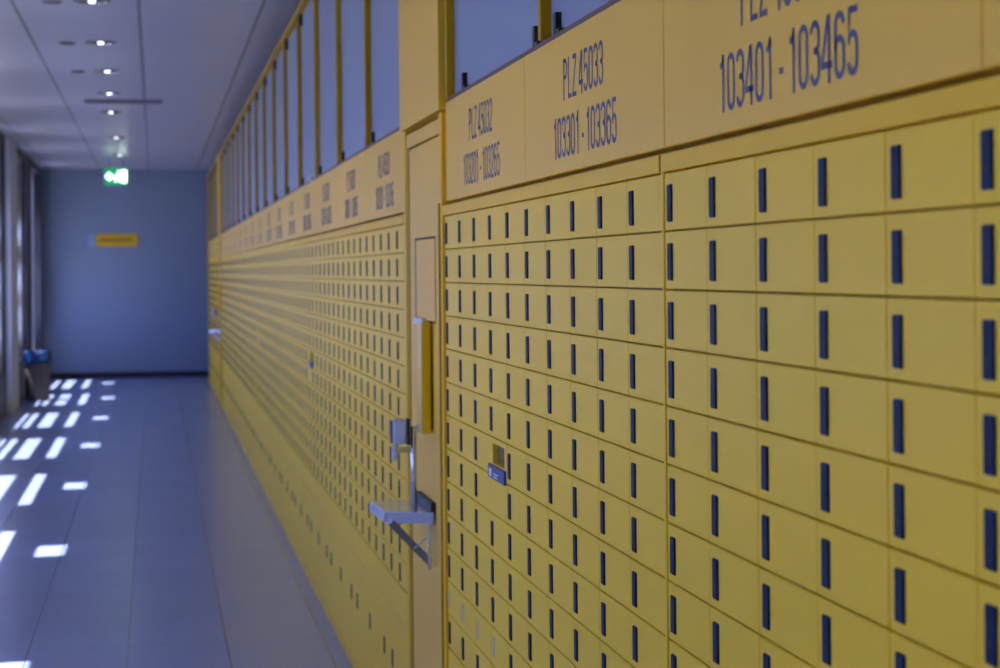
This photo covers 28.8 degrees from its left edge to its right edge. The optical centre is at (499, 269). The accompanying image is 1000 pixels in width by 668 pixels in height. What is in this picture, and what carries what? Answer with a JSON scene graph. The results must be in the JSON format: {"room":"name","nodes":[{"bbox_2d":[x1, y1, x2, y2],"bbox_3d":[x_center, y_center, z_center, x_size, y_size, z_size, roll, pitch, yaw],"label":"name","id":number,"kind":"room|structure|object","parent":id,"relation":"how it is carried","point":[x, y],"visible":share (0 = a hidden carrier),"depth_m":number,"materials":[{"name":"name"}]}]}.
{"room":"post office","nodes":[
{"label":"post office","id":0,"kind":"room"},
{"bbox_2d":[0,131,43,420],"bbox_3d":[-3.732,0.036,11.018,0.180,3.155,37.000,-1,0,-10],"label":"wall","id":1,"kind":"structure","parent":0,"point":[31,173],"depth_m":25.62,"materials":[{"name":"paint"}]},
{"bbox_2d":[0,195,1,374],"bbox_3d":[-5.487,-0.101,20.888,0.085,2.740,2.350,-1,0,-10],"label":"window","id":2,"kind":"structure","parent":1,"relation":"in","point":[0,195],"depth_m":21.90,"materials":[{"name":"grey paint"}]},
{"bbox_2d":[5,135,18,413],"bbox_3d":[-5.671,0.053,22.607,0.050,3.155,1.200,-1,0,-10],"label":"trim","id":3,"kind":"structure","parent":1,"relation":"attached to","point":[10,143],"depth_m":22.22,"materials":[{"name":"grey metal"}]},
{"bbox_2d":[17,158,22,361],"bbox_3d":[-6.089,-0.095,24.285,0.085,2.740,2.350,-1,0,-10],"label":"window","id":4,"kind":"structure","parent":1,"relation":"in","point":[18,160],"depth_m":25.30,"materials":[{"name":"glass"}]},
{"bbox_2d":[42,169,210,372],"bbox_3d":[-5.484,0.052,29.597,3.460,3.155,0.200,-1,0,-10],"label":"wall","id":5,"kind":"structure","parent":0,"point":[143,307],"depth_m":29.47,"materials":[{"name":"paint"}]},
{"bbox_2d":[88,234,137,246],"bbox_3d":[-5.852,-0.451,29.414,0.730,0.190,0.033,-1,0,-10],"label":"wall sign","id":6,"kind":"object","parent":5,"relation":"attached to","point":[102,240],"visible":1,"depth_m":29.40,"materials":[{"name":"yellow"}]},
{"bbox_2d":[99,237,131,241],"bbox_3d":[-5.819,-0.458,29.405,0.492,0.067,0.002,-1,0,-10],"label":"print","id":7,"kind":"object","parent":6,"relation":"attached to","point":[101,239],"depth_m":29.41,"materials":[{"name":"yellow"}]},
{"bbox_2d":[50,371,208,378],"bbox_3d":[-5.461,1.587,29.489,2.840,0.085,0.015,-1,0,-10],"label":"baseboard","id":8,"kind":"structure","parent":5,"relation":"attached to","point":[158,373],"depth_m":29.45,"materials":[{"name":"black"}]},
{"bbox_2d":[0,0,300,168],"bbox_3d":[-2.151,-1.616,11.300,3.260,0.120,37.400,-1,0,-10],"label":"ceiling","id":9,"kind":"structure","parent":0,"point":[204,60],"depth_m":15.49,"materials":[{"name":"paint"}]},
{"bbox_2d":[42,0,62,4],"bbox_3d":[-2.584,-1.545,11.224,0.120,0.014,0.120,-1,0,-10],"label":"smoke detector","id":10,"kind":"object","parent":9,"relation":"attached to","point":[51,2],"visible":1,"depth_m":11.19,"materials":[{"name":"grey plastic"}]},
{"bbox_2d":[58,42,75,44],"bbox_3d":[-2.947,-1.542,13.241,0.120,0.014,0.120,-1,0,-10],"label":"smoke detector","id":11,"kind":"object","parent":9,"relation":"attached to","point":[60,43],"visible":1,"depth_m":13.21,"materials":[{"name":"grey plastic"}]},
{"bbox_2d":[71,70,85,73],"bbox_3d":[-3.279,-1.539,15.112,0.120,0.014,0.120,-1,0,-10],"label":"smoke detector","id":12,"kind":"object","parent":9,"relation":"attached to","point":[73,71],"visible":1,"depth_m":15.08,"materials":[{"name":"grey plastic"}]},
{"bbox_2d":[73,0,109,3],"bbox_3d":[-2.354,-1.547,11.214,0.210,0.013,0.210,-1,0,-10],"label":"recessed light","id":13,"kind":"object","parent":9,"relation":"in","point":[76,1],"visible":1,"depth_m":11.23,"materials":[{"name":"grey"}]},
{"bbox_2d":[85,40,115,44],"bbox_3d":[-2.717,-1.544,13.231,0.210,0.013,0.210,-1,0,-10],"label":"recessed light","id":14,"kind":"object","parent":9,"relation":"in","point":[94,42],"visible":1,"depth_m":13.22,"materials":[{"name":"grey"}]},
{"bbox_2d":[94,69,120,72],"bbox_3d":[-3.049,-1.541,15.102,0.210,0.013,0.210,-1,0,-10],"label":"recessed light","id":15,"kind":"object","parent":9,"relation":"in","point":[100,70],"visible":1,"depth_m":15.08,"materials":[{"name":"grey"}]},
{"bbox_2d":[97,92,120,94],"bbox_3d":[-3.410,-1.538,16.968,0.210,0.013,0.210,-1,0,-10],"label":"recessed light","id":16,"kind":"object","parent":9,"relation":"in","point":[101,93],"visible":1,"depth_m":16.95,"materials":[{"name":"grey"}]},
{"bbox_2d":[100,111,121,112],"bbox_3d":[-3.789,-1.534,18.932,0.210,0.013,0.210,-1,0,-10],"label":"recessed light","id":17,"kind":"object","parent":9,"relation":"in","point":[100,111],"visible":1,"depth_m":18.91,"materials":[{"name":"grey"}]},
{"bbox_2d":[104,158,127,184],"bbox_3d":[-5.232,-1.343,26.494,0.320,0.370,0.064,-1,0,-10],"label":"exit sign","id":18,"kind":"object","parent":9,"relation":"hanging from","point":[112,176],"visible":1,"depth_m":26.46,"materials":[{"name":"green plastic"}]},
{"bbox_2d":[84,99,161,103],"bbox_3d":[-3.442,-1.539,17.774,0.700,0.010,0.320,-1,0,-10],"label":"ceiling vent","id":19,"kind":"object","parent":9,"relation":"in","point":[94,101],"visible":1,"depth_m":17.75,"materials":[{"name":"grey metal"}]},
{"bbox_2d":[0,376,352,667],"bbox_3d":[-2.220,1.660,11.283,3.460,0.120,37.400,-1,0,-10],"label":"floor","id":20,"kind":"structure","parent":0,"point":[138,529],"depth_m":11.29,"materials":[{"name":"grey tile"}]},
{"bbox_2d":[22,350,51,400],"bbox_3d":[-5.793,1.315,24.360,0.360,0.635,0.361,-1,0,-10],"label":"waste bin","id":21,"kind":"object","parent":20,"relation":"on","point":[37,362],"visible":1,"depth_m":24.21,"materials":[{"name":"grey plastic"}]},
{"bbox_2d":[209,260,212,386],"bbox_3d":[-3.859,0.734,27.268,0.406,1.762,1.128,-1,0,-10],"label":"boxes","id":22,"kind":"object","parent":20,"relation":"on","point":[210,268],"visible":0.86,"depth_m":27.27,"materials":[{"name":"yellow paint"}]},
{"bbox_2d":[209,241,211,259],"bbox_3d":[-4.044,-0.278,27.237,0.031,0.263,1.124,-1,0,-10],"label":"number sign","id":23,"kind":"object","parent":22,"relation":"on","point":[209,241],"visible":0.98,"depth_m":27.21,"materials":[{"name":"paint"}]},
{"bbox_2d":[208,171,210,240],"bbox_3d":[-4.045,-0.887,27.237,0.058,0.954,1.128,-1,0,-10],"label":"window","id":24,"kind":"structure","parent":23,"relation":"on","point":[209,182],"depth_m":27.76,"materials":[{"name":"glass"}]},
{"bbox_2d":[211,260,214,390],"bbox_3d":[-3.662,0.732,26.157,0.406,1.762,1.128,-1,0,-10],"label":"boxes","id":25,"kind":"object","parent":20,"relation":"on","point":[212,262],"visible":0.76,"depth_m":26.12,"materials":[{"name":"yellow paint"}]},
{"bbox_2d":[211,239,213,258],"bbox_3d":[-3.847,-0.280,26.126,0.031,0.263,1.124,-1,0,-10],"label":"number sign","id":26,"kind":"object","parent":25,"relation":"on","point":[212,240],"visible":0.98,"depth_m":26.16,"materials":[{"name":"paint"}]},
{"bbox_2d":[210,168,213,239],"bbox_3d":[-3.848,-0.888,26.127,0.058,0.954,1.128,-1,0,-10],"label":"window","id":27,"kind":"structure","parent":26,"relation":"on","point":[211,170],"depth_m":26.65,"materials":[{"name":"glass"}]},
{"bbox_2d":[213,259,217,396],"bbox_3d":[-3.465,0.730,25.046,0.406,1.762,1.128,-1,0,-10],"label":"boxes","id":28,"kind":"object","parent":20,"relation":"on","point":[214,260],"visible":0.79,"depth_m":25.05,"materials":[{"name":"yellow paint"}]},
{"bbox_2d":[214,238,216,258],"bbox_3d":[-3.650,-0.282,25.015,0.031,0.263,1.124,-1,0,-10],"label":"number sign","id":29,"kind":"object","parent":28,"relation":"on","point":[215,245],"visible":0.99,"depth_m":24.89,"materials":[{"name":"paint"}]},
{"bbox_2d":[212,162,216,237],"bbox_3d":[-3.651,-0.890,25.016,0.058,0.954,1.128,-1,0,-10],"label":"window","id":30,"kind":"structure","parent":29,"relation":"on","point":[213,166],"depth_m":25.55,"materials":[{"name":"glass"}]},
{"bbox_2d":[216,258,219,400],"bbox_3d":[-3.268,0.728,23.936,0.406,1.762,1.128,-1,0,-10],"label":"boxes","id":31,"kind":"object","parent":20,"relation":"on","point":[217,259],"visible":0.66,"depth_m":23.97,"materials":[{"name":"yellow paint"}]},
{"bbox_2d":[216,237,218,257],"bbox_3d":[-3.453,-0.283,23.905,0.031,0.263,1.124,-1,0,-10],"label":"number sign","id":32,"kind":"object","parent":31,"relation":"on","point":[217,238],"visible":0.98,"depth_m":24.05,"materials":[{"name":"paint"}]},
{"bbox_2d":[215,158,217,236],"bbox_3d":[-3.454,-0.892,23.905,0.058,0.954,1.128,-1,0,-10],"label":"window","id":33,"kind":"structure","parent":32,"relation":"on","point":[216,158],"depth_m":24.43,"materials":[{"name":"orange paint"}]},
{"bbox_2d":[207,175,229,382],"bbox_3d":[-3.965,0.126,27.880,0.430,2.980,0.112,-1,0,-10],"label":"trim","id":34,"kind":"structure","parent":20,"relation":"on","point":[207,175],"depth_m":27.79,"materials":[{"name":"yellow paint"}]},
{"bbox_2d":[217,152,225,407],"bbox_3d":[-3.293,0.120,23.004,0.090,2.980,0.699,-1,0,-10],"label":"door","id":35,"kind":"structure","parent":20,"relation":"on","point":[218,155],"depth_m":22.84,"materials":[{"name":"paint"}]},
{"bbox_2d":[208,308,220,341],"bbox_3d":[-3.370,0.653,22.970,0.156,0.412,0.321,-1,0,-10],"label":"shelf","id":36,"kind":"object","parent":35,"relation":"attached to","point":[213,310],"visible":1,"depth_m":22.91,"materials":[{"name":"silver metal"}]},
{"bbox_2d":[208,329,220,331],"bbox_3d":[-3.376,0.717,22.969,0.144,0.031,0.321,-1,0,-10],"label":"tray","id":37,"kind":"object","parent":36,"relation":"on","point":[209,330],"depth_m":22.85,"materials":[{"name":"silver metal"}]},
{"bbox_2d":[221,257,225,412],"bbox_3d":[-2.949,0.726,22.137,0.406,1.762,1.128,-1,0,-10],"label":"boxes","id":38,"kind":"object","parent":20,"relation":"on","point":[222,258],"visible":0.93,"depth_m":22.11,"materials":[{"name":"yellow paint"}]},
{"bbox_2d":[221,232,224,256],"bbox_3d":[-3.134,-0.286,22.105,0.031,0.263,1.124,-1,0,-10],"label":"number sign","id":39,"kind":"object","parent":38,"relation":"on","point":[223,234],"visible":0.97,"depth_m":22.12,"materials":[{"name":"paint"}]},
{"bbox_2d":[220,147,224,233],"bbox_3d":[-3.135,-0.895,22.106,0.058,0.954,1.128,-1,0,-10],"label":"window","id":40,"kind":"structure","parent":39,"relation":"on","point":[222,149],"depth_m":22.63,"materials":[{"name":"glass"}]},
{"bbox_2d":[224,256,229,420],"bbox_3d":[-2.752,0.724,21.026,0.406,1.762,1.128,-1,0,-10],"label":"boxes","id":41,"kind":"object","parent":20,"relation":"on","point":[227,275],"visible":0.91,"depth_m":21.00,"materials":[{"name":"yellow paint"}]},
{"bbox_2d":[225,230,228,255],"bbox_3d":[-2.937,-0.288,20.995,0.031,0.263,1.124,-1,0,-10],"label":"number sign","id":42,"kind":"object","parent":41,"relation":"on","point":[226,232],"visible":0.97,"depth_m":21.00,"materials":[{"name":"paint"}]},
{"bbox_2d":[223,140,228,231],"bbox_3d":[-2.938,-0.897,20.995,0.058,0.954,1.128,-1,0,-10],"label":"window","id":43,"kind":"structure","parent":42,"relation":"on","point":[225,143],"depth_m":21.45,"materials":[{"name":"glass"}]},
{"bbox_2d":[228,255,234,430],"bbox_3d":[-2.555,0.722,19.915,0.406,1.762,1.128,-1,0,-10],"label":"boxes","id":44,"kind":"object","parent":20,"relation":"on","point":[230,266],"visible":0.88,"depth_m":19.88,"materials":[{"name":"yellow paint"}]},
{"bbox_2d":[229,228,233,254],"bbox_3d":[-2.739,-0.290,19.884,0.031,0.263,1.124,-1,0,-10],"label":"number sign","id":45,"kind":"object","parent":44,"relation":"on","point":[231,229],"visible":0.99,"depth_m":19.87,"materials":[{"name":"paint"}]},
{"bbox_2d":[227,132,232,229],"bbox_3d":[-2.741,-0.898,19.885,0.058,0.954,1.128,-1,0,-10],"label":"window","id":46,"kind":"structure","parent":45,"relation":"on","point":[229,139],"depth_m":20.31,"materials":[{"name":"glass"}]},
{"bbox_2d":[232,253,238,438],"bbox_3d":[-2.358,0.720,18.805,0.406,1.762,1.128,-1,0,-10],"label":"boxes","id":47,"kind":"object","parent":20,"relation":"on","point":[234,261],"visible":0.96,"depth_m":18.75,"materials":[{"name":"yellow paint"}]},
{"bbox_2d":[233,225,237,253],"bbox_3d":[-2.542,-0.292,18.773,0.031,0.263,1.124,-1,0,-10],"label":"number sign","id":48,"kind":"object","parent":47,"relation":"on","point":[235,229],"visible":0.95,"depth_m":18.68,"materials":[{"name":"paint"}]},
{"bbox_2d":[231,125,237,226],"bbox_3d":[-2.544,-0.900,18.774,0.058,0.954,1.128,-1,0,-10],"label":"window","id":49,"kind":"structure","parent":48,"relation":"on","point":[233,131],"depth_m":19.21,"materials":[{"name":"glass"}]},
{"bbox_2d":[237,253,244,450],"bbox_3d":[-2.161,0.718,17.694,0.406,1.762,1.128,-1,0,-10],"label":"boxes","id":50,"kind":"object","parent":20,"relation":"on","point":[239,256],"visible":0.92,"depth_m":17.65,"materials":[{"name":"yellow paint"}]},
{"bbox_2d":[237,222,245,252],"bbox_3d":[-2.345,-0.293,17.663,0.031,0.263,1.124,-1,0,-10],"label":"number sign","id":51,"kind":"object","parent":50,"relation":"on","point":[239,226],"visible":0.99,"depth_m":17.59,"materials":[{"name":"paint"}]},
{"bbox_2d":[235,113,242,223],"bbox_3d":[-2.347,-0.902,17.663,0.058,0.954,1.128,-1,0,-10],"label":"window","id":52,"kind":"structure","parent":51,"relation":"on","point":[238,122],"depth_m":18.09,"materials":[{"name":"glass"}]},
{"bbox_2d":[242,251,250,462],"bbox_3d":[-1.964,0.717,16.583,0.406,1.762,1.128,-1,0,-10],"label":"boxes","id":53,"kind":"object","parent":20,"relation":"on","point":[246,362],"visible":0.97,"depth_m":16.54,"materials":[{"name":"yellow paint"}]},
{"bbox_2d":[243,218,249,250],"bbox_3d":[-2.148,-0.295,16.552,0.031,0.263,1.124,-1,0,-10],"label":"number sign","id":54,"kind":"object","parent":53,"relation":"on","point":[246,222],"visible":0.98,"depth_m":16.46,"materials":[{"name":"paint"}]},
{"bbox_2d":[241,102,248,220],"bbox_3d":[-2.150,-0.904,16.553,0.058,0.954,1.128,-1,0,-10],"label":"window","id":55,"kind":"structure","parent":54,"relation":"on","point":[244,119],"depth_m":16.95,"materials":[{"name":"glass"}]},
{"bbox_2d":[248,249,257,476],"bbox_3d":[-1.767,0.715,15.473,0.406,1.762,1.128,-1,0,-10],"label":"boxes","id":56,"kind":"object","parent":20,"relation":"on","point":[252,255],"visible":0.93,"depth_m":15.42,"materials":[{"name":"yellow paint"}]},
{"bbox_2d":[249,214,258,249],"bbox_3d":[-1.951,-0.297,15.441,0.031,0.263,1.124,-1,0,-10],"label":"number sign","id":57,"kind":"object","parent":56,"relation":"on","point":[252,220],"visible":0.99,"depth_m":15.42,"materials":[{"name":"paint"}]},
{"bbox_2d":[247,91,255,217],"bbox_3d":[-1.952,-0.905,15.442,0.058,0.954,1.128,-1,0,-10],"label":"window","id":58,"kind":"structure","parent":57,"relation":"on","point":[250,102],"depth_m":15.83,"materials":[{"name":"glass"}]},
{"bbox_2d":[255,248,266,494],"bbox_3d":[-1.570,0.713,14.362,0.406,1.762,1.128,-1,0,-10],"label":"boxes","id":59,"kind":"object","parent":20,"relation":"on","point":[260,351],"visible":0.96,"depth_m":14.31,"materials":[{"name":"yellow paint"}]},
{"bbox_2d":[256,210,266,247],"bbox_3d":[-1.754,-0.299,14.331,0.031,0.263,1.124,-1,0,-10],"label":"number sign","id":60,"kind":"object","parent":59,"relation":"on","point":[259,216],"visible":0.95,"depth_m":14.27,"materials":[{"name":"paint"}]},
{"bbox_2d":[253,76,264,213],"bbox_3d":[-1.756,-0.907,14.332,0.058,0.954,1.128,-1,0,-10],"label":"window","id":61,"kind":"structure","parent":60,"relation":"on","point":[258,103],"depth_m":14.69,"materials":[{"name":"glass"}]},
{"bbox_2d":[263,245,275,512],"bbox_3d":[-1.373,0.711,13.251,0.406,1.762,1.128,-1,0,-10],"label":"boxes","id":62,"kind":"object","parent":20,"relation":"on","point":[269,317],"visible":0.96,"depth_m":13.19,"materials":[{"name":"yellow paint"}]},
{"bbox_2d":[264,204,275,245],"bbox_3d":[-1.557,-0.301,13.220,0.031,0.263,1.124,-1,0,-10],"label":"number sign","id":63,"kind":"object","parent":62,"relation":"on","point":[269,211],"visible":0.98,"depth_m":13.15,"materials":[{"name":"paint"}]},
{"bbox_2d":[261,57,273,208],"bbox_3d":[-1.558,-0.909,13.221,0.058,0.954,1.128,-1,0,-10],"label":"window","id":64,"kind":"structure","parent":63,"relation":"on","point":[266,76],"depth_m":13.53,"materials":[{"name":"glass"}]},
{"bbox_2d":[272,241,289,536],"bbox_3d":[-1.175,0.710,12.141,0.406,1.762,1.128,-1,0,-10],"label":"boxes","id":65,"kind":"object","parent":20,"relation":"on","point":[279,249],"visible":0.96,"depth_m":12.07,"materials":[{"name":"yellow paint"}]},
{"bbox_2d":[274,197,287,243],"bbox_3d":[-1.360,-0.302,12.110,0.031,0.263,1.124,-1,0,-10],"label":"number sign","id":66,"kind":"object","parent":65,"relation":"on","point":[279,206],"visible":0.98,"depth_m":12.07,"materials":[{"name":"paint"}]},
{"bbox_2d":[271,37,284,202],"bbox_3d":[-1.361,-0.911,12.110,0.058,0.954,1.128,-1,0,-10],"label":"window","id":67,"kind":"structure","parent":66,"relation":"on","point":[277,56],"depth_m":12.39,"materials":[{"name":"glass"}]},
{"bbox_2d":[284,238,302,564],"bbox_3d":[-0.979,0.708,11.030,0.406,1.762,1.128,-1,0,-10],"label":"boxes","id":68,"kind":"object","parent":20,"relation":"on","point":[292,344],"visible":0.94,"depth_m":10.95,"materials":[{"name":"yellow paint"}]},
{"bbox_2d":[285,189,300,240],"bbox_3d":[-1.163,-0.304,10.999,0.031,0.263,1.124,-1,0,-10],"label":"number sign","id":69,"kind":"object","parent":68,"relation":"on","point":[292,200],"visible":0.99,"depth_m":10.95,"materials":[{"name":"paint"}]},
{"bbox_2d":[282,13,299,196],"bbox_3d":[-1.164,-0.913,11.000,0.058,0.954,1.128,-1,0,-10],"label":"window","id":70,"kind":"structure","parent":69,"relation":"on","point":[289,37],"depth_m":11.24,"materials":[{"name":"glass"}]},
{"bbox_2d":[297,234,319,599],"bbox_3d":[-0.782,0.706,9.919,0.407,1.762,1.128,-1,0,-10],"label":"boxes","id":71,"kind":"object","parent":20,"relation":"on","point":[306,251],"visible":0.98,"depth_m":9.85,"materials":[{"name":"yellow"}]},
{"bbox_2d":[299,179,321,237],"bbox_3d":[-0.966,-0.306,9.888,0.031,0.263,1.124,-1,0,-10],"label":"number sign","id":72,"kind":"object","parent":71,"relation":"on","point":[307,193],"visible":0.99,"depth_m":9.85,"materials":[{"name":"paint"}]},
{"bbox_2d":[295,0,315,188],"bbox_3d":[-0.967,-0.914,9.889,0.058,0.954,1.128,-1,0,-10],"label":"window","id":73,"kind":"structure","parent":72,"relation":"on","point":[304,13],"depth_m":10.12,"materials":[{"name":"glass"}]},
{"bbox_2d":[314,228,343,643],"bbox_3d":[-0.585,0.704,8.809,0.406,1.762,1.128,-1,0,-10],"label":"boxes","id":74,"kind":"object","parent":20,"relation":"on","point":[327,360],"visible":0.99,"depth_m":8.73,"materials":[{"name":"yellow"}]},
{"bbox_2d":[316,166,342,232],"bbox_3d":[-0.769,-0.308,8.777,0.031,0.263,1.124,-1,0,-10],"label":"number sign","id":75,"kind":"object","parent":74,"relation":"on","point":[326,184],"visible":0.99,"depth_m":8.72,"materials":[{"name":"paint"}]},
{"bbox_2d":[313,0,337,178],"bbox_3d":[-0.770,-0.916,8.778,0.058,0.954,1.128,-1,0,-10],"label":"window","id":76,"kind":"structure","parent":75,"relation":"on","point":[324,10],"depth_m":9.00,"materials":[{"name":"glass"}]},
{"bbox_2d":[336,222,370,667],"bbox_3d":[-0.387,0.702,7.698,0.406,1.762,1.128,-1,0,-10],"label":"boxes","id":77,"kind":"object","parent":20,"relation":"on","point":[351,241],"visible":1,"depth_m":7.61,"materials":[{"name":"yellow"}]},
{"bbox_2d":[338,150,372,227],"bbox_3d":[-0.572,-0.309,7.667,0.031,0.263,1.124,-1,0,-10],"label":"number sign","id":78,"kind":"object","parent":77,"relation":"on","point":[352,174],"visible":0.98,"depth_m":7.61,"materials":[{"name":"paint"}]},
{"bbox_2d":[335,0,366,165],"bbox_3d":[-0.573,-0.918,7.668,0.058,0.954,1.128,-1,0,-10],"label":"window","id":79,"kind":"structure","parent":78,"relation":"on","point":[349,14],"depth_m":7.86,"materials":[{"name":"glass"}]},
{"bbox_2d":[364,214,407,667],"bbox_3d":[-0.190,0.701,6.587,0.406,1.762,1.128,-1,0,-10],"label":"boxes","id":80,"kind":"object","parent":20,"relation":"on","point":[385,321],"visible":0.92,"depth_m":6.55,"materials":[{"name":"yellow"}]},
{"bbox_2d":[366,130,412,220],"bbox_3d":[-0.375,-0.311,6.556,0.031,0.263,1.124,-1,0,-10],"label":"number sign","id":81,"kind":"object","parent":80,"relation":"on","point":[384,159],"visible":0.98,"depth_m":6.52,"materials":[{"name":"paint"}]},
{"bbox_2d":[364,0,399,148],"bbox_3d":[-0.376,-0.920,6.557,0.058,0.954,1.128,-1,0,-10],"label":"window","id":82,"kind":"structure","parent":81,"relation":"on","point":[381,17],"depth_m":6.78,"materials":[{"name":"glass"}]},
{"bbox_2d":[398,0,454,667],"bbox_3d":[-0.204,0.092,5.589,0.090,2.980,0.835,-1,0,-10],"label":"pillar","id":83,"kind":"structure","parent":20,"relation":"on","point":[422,99],"depth_m":5.49,"materials":[{"name":"metal"}]},
{"bbox_2d":[369,418,435,568],"bbox_3d":[-0.277,0.625,5.532,0.156,0.412,0.321,-1,0,-10],"label":"shelf","id":84,"kind":"object","parent":83,"relation":"attached to","point":[420,509],"visible":1,"depth_m":5.47,"materials":[{"name":"silver metal"}]},
{"bbox_2d":[369,500,433,523],"bbox_3d":[-0.282,0.689,5.531,0.144,0.031,0.321,-1,0,-10],"label":"tray","id":85,"kind":"object","parent":84,"relation":"on","point":[391,511],"depth_m":5.44,"materials":[{"name":"silver metal"}]},
{"bbox_2d":[442,183,536,667],"bbox_3d":[0.152,0.698,4.655,0.407,1.762,1.128,-1,0,-10],"label":"boxes","id":86,"kind":"object","parent":20,"relation":"on","point":[486,411],"visible":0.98,"depth_m":4.54,"materials":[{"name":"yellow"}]},
{"bbox_2d":[445,57,536,201],"bbox_3d":[-0.032,-0.314,4.624,0.031,0.263,1.124,-1,0,-10],"label":"number sign","id":87,"kind":"object","parent":86,"relation":"on","point":[485,123],"visible":0.99,"depth_m":4.52,"materials":[{"name":"paint"}]},
{"bbox_2d":[445,0,541,100],"bbox_3d":[-0.016,-0.923,4.524,0.058,0.954,1.263,-1,0,-10],"label":"window","id":88,"kind":"structure","parent":87,"relation":"on","point":[483,38],"depth_m":4.67,"materials":[{"name":"glass"}]},
{"bbox_2d":[489,468,497,478],"bbox_3d":[-0.015,0.464,4.424,0.001,0.018,0.111,-1,0,-10],"label":"print","id":89,"kind":"object","parent":86,"relation":"attached to","point":[493,472],"depth_m":4.42,"materials":[{"name":"white"}]},
{"bbox_2d":[521,149,681,667],"bbox_3d":[0.349,0.696,3.544,0.406,1.762,1.128,-1,0,-10],"label":"boxes","id":90,"kind":"object","parent":20,"relation":"on","point":[593,254],"visible":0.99,"depth_m":3.41,"materials":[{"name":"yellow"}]},
{"bbox_2d":[525,0,680,181],"bbox_3d":[0.165,-0.316,3.513,0.031,0.263,1.124,-1,0,-10],"label":"number sign","id":91,"kind":"object","parent":90,"relation":"on","point":[595,92],"visible":1,"depth_m":3.39,"materials":[{"name":"paint"}]},
{"bbox_2d":[538,0,620,46],"bbox_3d":[0.196,-0.925,3.330,0.058,0.954,1.162,-1,0,-10],"label":"window","id":92,"kind":"structure","parent":91,"relation":"on","point":[556,18],"depth_m":3.75,"materials":[{"name":"glass"}]},
{"bbox_2d":[660,73,999,667],"bbox_3d":[0.548,0.694,2.427,0.406,1.762,1.140,-1,0,-10],"label":"boxes","id":93,"kind":"object","parent":20,"relation":"on","point":[819,299],"visible":0.98,"depth_m":2.23,"materials":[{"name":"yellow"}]},
{"bbox_2d":[664,0,999,147],"bbox_3d":[0.364,-0.318,2.390,0.031,0.263,1.149,-1,0,-10],"label":"number sign","id":94,"kind":"object","parent":93,"relation":"on","point":[732,67],"visible":1,"depth_m":2.34,"materials":[{"name":"metal"}]},
{"bbox_2d":[967,75,999,667],"bbox_3d":[0.746,0.692,1.311,0.406,1.762,1.128,-1,0,-10],"label":"boxes","id":95,"kind":"object","parent":20,"relation":"on","point":[983,95],"visible":1,"depth_m":1.80,"materials":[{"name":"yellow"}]},
{"bbox_2d":[983,0,999,69],"bbox_3d":[0.561,-0.320,1.279,0.031,0.263,1.099,-1,0,-10],"label":"number sign","id":96,"kind":"object","parent":95,"relation":"on","point":[991,8],"visible":1,"depth_m":1.80,"materials":[{"name":"metal"}]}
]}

